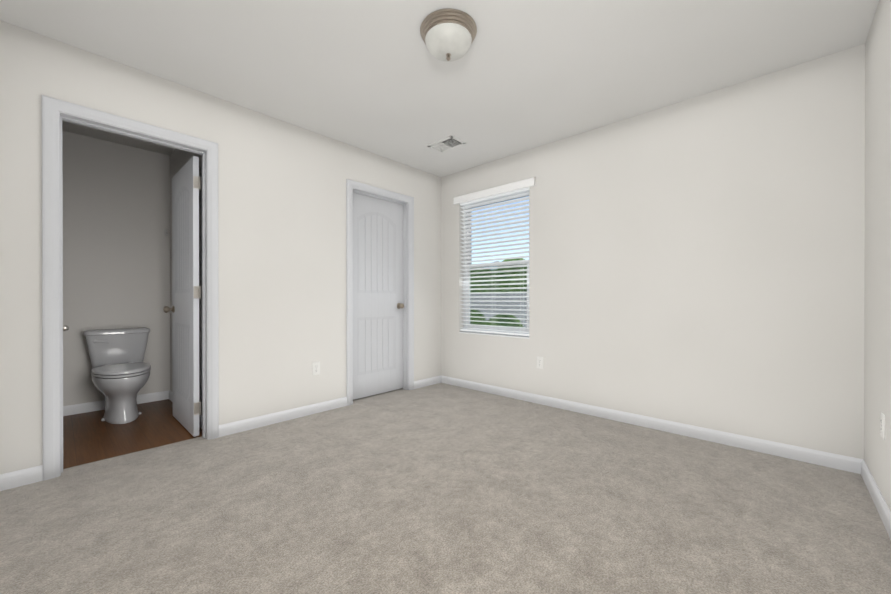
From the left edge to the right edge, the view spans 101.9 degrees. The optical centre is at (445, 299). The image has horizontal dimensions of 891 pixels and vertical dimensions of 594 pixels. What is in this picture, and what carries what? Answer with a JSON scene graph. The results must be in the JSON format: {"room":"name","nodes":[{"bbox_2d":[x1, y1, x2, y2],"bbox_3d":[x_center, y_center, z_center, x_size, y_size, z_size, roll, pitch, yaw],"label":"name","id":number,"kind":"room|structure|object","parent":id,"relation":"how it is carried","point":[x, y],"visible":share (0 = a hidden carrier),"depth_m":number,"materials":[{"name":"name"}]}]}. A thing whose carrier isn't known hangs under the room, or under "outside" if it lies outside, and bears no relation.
{"room":"empty bedroom","nodes":[
{"label":"empty bedroom","id":0,"kind":"room"},
{"bbox_2d":[63,325,68,330],"bbox_3d":[-2.725,0.197,2.532,0.188,0.054,0.114,0,0,43],"label":"toilet paper holder","id":1,"kind":"object","parent":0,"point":[65,327],"visible":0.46,"depth_m":2.51,"materials":[{"name":"silver metal"}]},
{"bbox_2d":[62,131,169,405],"bbox_3d":[-3.127,-0.229,3.414,0.115,2.472,0.810,0,0,43],"label":"wall","id":2,"kind":"structure","parent":0,"point":[117,242],"depth_m":3.35,"materials":[{"name":"beige paint"}]},
{"bbox_2d":[63,391,167,415],"bbox_3d":[-3.086,0.965,3.366,0.013,0.084,0.780,0,0,43],"label":"baseboard","id":3,"kind":"structure","parent":2,"relation":"attached to","point":[100,405],"depth_m":3.28,"materials":[{"name":"white paint"}]},
{"bbox_2d":[63,399,201,468],"bbox_3d":[-2.697,1.062,2.731,1.680,0.108,1.470,0,0,43],"label":"floor","id":4,"kind":"structure","parent":0,"point":[89,437],"depth_m":2.70,"materials":[{"name":"brown wood"}]},
{"bbox_2d":[83,327,150,423],"bbox_3d":[-2.802,0.638,3.122,0.729,0.739,0.442,0,0,43],"label":"toilet","id":5,"kind":"object","parent":4,"relation":"on","point":[120,373],"visible":1,"depth_m":3.06,"materials":[{"name":"grey ceramic"}]},
{"bbox_2d":[166,148,201,415],"bbox_3d":[-2.277,-0.229,3.263,1.565,2.472,0.115,0,0,43],"label":"wall","id":6,"kind":"structure","parent":0,"point":[178,158],"depth_m":3.58,"materials":[{"name":"beige paint"}]},
{"bbox_2d":[163,156,200,436],"bbox_3d":[-2.074,-0.025,2.874,0.723,2.042,0.178,0,0,43],"label":"bathroom door","id":7,"kind":"structure","parent":6,"relation":"in","point":[186,287],"depth_m":2.80,"materials":[{"name":"white paint"}]},
{"bbox_2d":[168,390,201,427],"bbox_3d":[-2.278,0.965,3.180,1.450,0.084,0.013,0,0,43],"label":"baseboard","id":8,"kind":"structure","parent":6,"relation":"attached to","point":[170,394],"depth_m":3.55,"materials":[{"name":"white paint"}]},
{"bbox_2d":[0,20,440,473],"bbox_3d":[-1.257,-0.235,3.126,0.115,2.460,3.715,0,0,43],"label":"wall","id":9,"kind":"structure","parent":0,"point":[282,253],"depth_m":2.75,"materials":[{"name":"white paint"}]},
{"bbox_2d":[41,95,218,480],"bbox_3d":[-1.977,-0.066,2.342,0.136,2.126,0.851,0,0,43],"label":"door frame","id":10,"kind":"structure","parent":9,"relation":"attached to","point":[55,112],"depth_m":2.08,"materials":[{"name":"white paint"}]},
{"bbox_2d":[219,397,346,436],"bbox_3d":[-1.286,0.954,3.004,0.013,0.084,1.056,0,0,43],"label":"baseboard","id":11,"kind":"structure","parent":9,"relation":"attached to","point":[264,420],"depth_m":2.93,"materials":[{"name":"white paint"}]},
{"bbox_2d":[312,361,319,374],"bbox_3d":[-1.134,0.603,3.171,0.007,0.115,0.070,0,0,43],"label":"outlet","id":12,"kind":"object","parent":9,"relation":"attached to","point":[315,368],"visible":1,"depth_m":3.17,"materials":[{"name":"white plastic"}]},
{"bbox_2d":[353,192,403,399],"bbox_3d":[-0.718,-0.039,3.769,0.178,2.042,0.697,0,0,43],"label":"closet door","id":13,"kind":"structure","parent":9,"relation":"in","point":[378,305],"depth_m":3.76,"materials":[{"name":"white paint"}]},
{"bbox_2d":[346,179,413,405],"bbox_3d":[-0.687,-0.069,3.739,0.151,2.126,0.840,0,0,43],"label":"door frame","id":14,"kind":"structure","parent":9,"relation":"attached to","point":[405,201],"depth_m":3.91,"materials":[{"name":"white paint"}]},
{"bbox_2d":[414,376,439,388],"bbox_3d":[-0.211,0.951,4.160,0.013,0.084,0.421,0,0,43],"label":"baseboard","id":15,"kind":"structure","parent":9,"relation":"attached to","point":[433,380],"depth_m":4.15,"materials":[{"name":"white paint"}]},
{"bbox_2d":[0,0,878,176],"bbox_3d":[-0.599,-1.523,2.442,5.135,0.120,3.815,0,0,43],"label":"ceiling","id":16,"kind":"structure","parent":0,"point":[378,78],"depth_m":2.17,"materials":[{"name":"white paint"}]},
{"bbox_2d":[427,135,465,152],"bbox_3d":[0.010,-1.457,3.402,0.320,0.016,0.210,0,0,43],"label":"ceiling vent","id":17,"kind":"object","parent":16,"relation":"in","point":[446,144],"visible":1,"depth_m":3.38,"materials":[{"name":"white metal"}]},
{"bbox_2d":[420,9,476,61],"bbox_3d":[0.016,-1.381,1.963,0.308,0.162,0.308,0,0,43],"label":"dome lamp","id":18,"kind":"object","parent":16,"relation":"attached to","point":[448,35],"visible":1,"depth_m":1.88,"materials":[{"name":"white glass"}]},
{"bbox_2d":[0,383,890,593],"bbox_3d":[-0.298,1.058,2.237,4.405,0.120,3.715,0,0,43],"label":"floor carpet","id":19,"kind":"object","parent":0,"point":[441,488],"visible":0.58,"depth_m":1.69,"materials":[{"name":"grey carpet"}]},
{"bbox_2d":[441,44,864,458],"bbox_3d":[1.264,-0.235,3.215,3.455,2.460,0.150,0,0,43],"label":"wall","id":20,"kind":"structure","parent":0,"point":[698,261],"depth_m":2.57,"materials":[{"name":"white paint"}]},
{"bbox_2d":[459,191,528,338],"bbox_3d":[0.538,-0.375,3.888,0.905,1.513,0.146,0,0,43],"label":"window","id":21,"kind":"structure","parent":20,"relation":"in","point":[492,319],"depth_m":3.94,"materials":[{"name":"white plastic"}]},
{"bbox_2d":[453,177,535,335],"bbox_3d":[0.500,-0.413,3.853,1.053,1.542,0.092,0,0,43],"label":"window blind","id":22,"kind":"object","parent":21,"relation":"attached to","point":[505,190],"visible":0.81,"depth_m":3.83,"materials":[{"name":"white plastic"}]},
{"bbox_2d":[537,356,542,368],"bbox_3d":[0.901,0.601,3.448,0.070,0.115,0.007,0,0,43],"label":"outlet","id":23,"kind":"object","parent":20,"relation":"attached to","point":[539,362],"visible":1,"depth_m":3.44,"materials":[{"name":"white plastic"}]},
{"bbox_2d":[440,375,855,472],"bbox_3d":[1.151,0.953,3.211,3.300,0.084,0.013,0,0,43],"label":"baseboard","id":24,"kind":"structure","parent":20,"relation":"attached to","point":[845,463],"depth_m":2.65,"materials":[{"name":"white paint"}]},
{"bbox_2d":[864,0,890,510],"bbox_3d":[1.221,-0.228,0.718,0.115,2.460,3.565,0,0,43],"label":"wall","id":25,"kind":"structure","parent":0,"point":[877,361],"depth_m":1.77,"materials":[{"name":"white paint"}]},
{"bbox_2d":[856,458,890,539],"bbox_3d":[1.214,0.959,0.806,0.013,0.084,3.450,0,0,43],"label":"baseboard","id":26,"kind":"structure","parent":25,"relation":"attached to","point":[862,468],"depth_m":1.75,"materials":[{"name":"white paint"}]},
{"bbox_2d":[880,412,884,439],"bbox_3d":[2.028,0.584,1.676,0.007,0.115,0.070,0,0,43],"label":"outlet","id":27,"kind":"object","parent":25,"relation":"attached to","point":[882,424],"visible":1,"depth_m":1.67,"materials":[{"name":"white plastic"}]},
{"label":"outside","id":28,"kind":"structure","parent":0,"visible":0},
{"bbox_2d":[470,258,526,327],"bbox_3d":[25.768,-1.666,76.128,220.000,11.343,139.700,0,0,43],"label":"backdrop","id":29,"kind":"structure","parent":28,"point":[495,311],"depth_m":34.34,"materials":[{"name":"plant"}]}
]}

